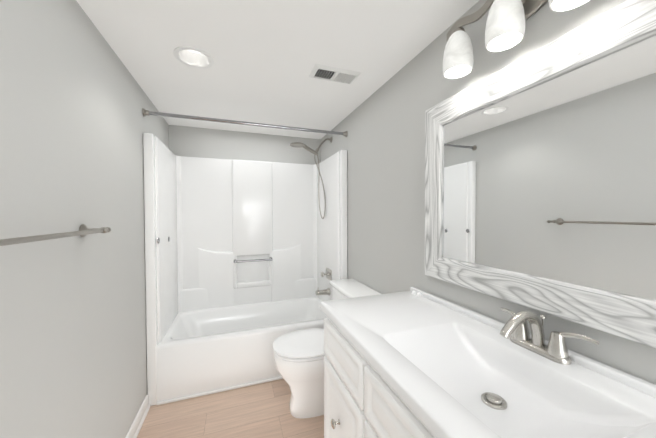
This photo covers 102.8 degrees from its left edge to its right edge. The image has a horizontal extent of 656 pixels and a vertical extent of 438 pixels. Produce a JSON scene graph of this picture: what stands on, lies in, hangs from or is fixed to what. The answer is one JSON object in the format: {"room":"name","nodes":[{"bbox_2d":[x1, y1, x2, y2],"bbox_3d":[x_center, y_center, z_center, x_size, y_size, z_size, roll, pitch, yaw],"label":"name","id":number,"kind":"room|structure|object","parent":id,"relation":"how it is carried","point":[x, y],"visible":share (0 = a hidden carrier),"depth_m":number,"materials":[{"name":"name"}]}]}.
{"room":"bathroom","nodes":[
{"label":"bathroom","id":0,"kind":"room"},
{"bbox_2d":[0,0,168,437],"bbox_3d":[-0.940,0.230,0.739,0.100,2.193,3.942,-1,1,-19],"label":"wall","id":1,"kind":"structure","parent":0,"point":[75,123],"depth_m":0.99,"materials":[{"name":"grey paint"}]},
{"bbox_2d":[0,224,110,245],"bbox_3d":[-0.852,0.053,0.768,0.082,0.054,0.778,-1,1,-19],"label":"towel rail","id":2,"kind":"object","parent":1,"relation":"attached to","point":[84,231],"visible":1,"depth_m":0.79,"materials":[{"name":"silver metal"}]},
{"bbox_2d":[125,395,149,437],"bbox_3d":[-0.751,1.287,0.418,0.022,0.090,2.975,-1,1,-19],"label":"baseboard","id":3,"kind":"structure","parent":1,"relation":"attached to","point":[136,425],"depth_m":1.64,"materials":[{"name":"white wood"}]},
{"bbox_2d":[142,108,347,136],"bbox_3d":[-0.553,-0.740,2.056,1.518,0.054,0.054,-1,1,-19],"label":"curtain rod","id":4,"kind":"object","parent":1,"relation":"attached to","point":[148,113],"visible":1,"depth_m":2.00,"materials":[{"name":"silver metal"}]},
{"bbox_2d":[137,379,323,437],"bbox_3d":[-0.171,1.368,1.031,1.724,0.100,3.942,-1,1,-19],"label":"floor","id":5,"kind":"structure","parent":0,"point":[261,410],"depth_m":1.72,"materials":[{"name":"brown wood"}]},
{"bbox_2d":[143,133,346,405],"bbox_3d":[-0.668,0.345,2.410,1.518,1.896,0.774,-1,1,-19],"label":"tub surround","id":6,"kind":"object","parent":5,"relation":"on","point":[245,262],"visible":0.98,"depth_m":2.55,"materials":[{"name":"white plastic"}]},
{"bbox_2d":[273,279,380,418],"bbox_3d":[-0.034,0.901,1.850,0.701,0.802,0.486,-1,1,-19],"label":"toilet","id":7,"kind":"object","parent":5,"relation":"on","point":[299,355],"visible":0.35,"depth_m":1.72,"materials":[{"name":"white ceramic"}]},
{"bbox_2d":[320,287,655,437],"bbox_3d":[0.416,0.798,0.765,0.578,1.046,1.268,-1,1,-19],"label":"bathroom vanity","id":8,"kind":"object","parent":5,"relation":"on","point":[409,364],"visible":1,"depth_m":0.77,"materials":[{"name":"white paint"}]},
{"bbox_2d":[169,125,320,164],"bbox_3d":[-0.814,0.190,2.820,1.524,2.193,0.100,-1,1,-19],"label":"wall","id":9,"kind":"structure","parent":0,"point":[185,141],"depth_m":2.71,"materials":[{"name":"grey paint"}]},
{"bbox_2d":[76,0,478,138],"bbox_3d":[-0.178,-0.924,0.988,1.724,0.100,3.942,-1,1,-19],"label":"ceiling","id":10,"kind":"structure","parent":0,"point":[267,55],"depth_m":1.36,"materials":[{"name":"paint"}]},
{"bbox_2d":[173,46,213,68],"bbox_3d":[-0.730,-0.930,1.431,0.198,0.110,0.198,-1,1,-19],"label":"recessed light","id":11,"kind":"object","parent":10,"relation":"in","point":[189,56],"visible":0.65,"depth_m":1.47,"materials":[{"name":"white plastic"}]},
{"bbox_2d":[309,64,360,83],"bbox_3d":[0.042,-0.878,1.611,0.292,0.017,0.154,-1,1,-19],"label":"ceiling vent","id":12,"kind":"object","parent":10,"relation":"in","point":[330,73],"visible":0.98,"depth_m":1.59,"materials":[{"name":"white"}]},
{"bbox_2d":[321,0,655,383],"bbox_3d":[0.592,0.214,1.280,0.100,2.193,3.942,-1,1,-19],"label":"wall","id":13,"kind":"structure","parent":0,"point":[382,143],"depth_m":1.46,"materials":[{"name":"grey paint"}]},
{"bbox_2d":[290,137,331,218],"bbox_3d":[-0.153,-0.416,2.547,0.442,0.838,0.180,-1,1,-19],"label":"shower head","id":14,"kind":"object","parent":13,"relation":"attached to","point":[300,145],"visible":1,"depth_m":2.57},
{"bbox_2d":[443,0,589,78],"bbox_3d":[0.596,-0.687,0.866,0.144,0.212,0.495,-1,1,-19],"label":"sconce","id":15,"kind":"object","parent":13,"relation":"attached to","point":[505,26],"visible":1,"depth_m":0.87,"materials":[{"name":"white glass"}]},
{"bbox_2d":[425,0,655,347],"bbox_3d":[0.662,-0.122,0.868,0.030,0.825,0.970,-1,1,-19],"label":"mirror","id":16,"kind":"object","parent":13,"relation":"attached to","point":[540,179],"visible":0.98,"depth_m":0.78,"materials":[{"name":"white wood"}]}
]}

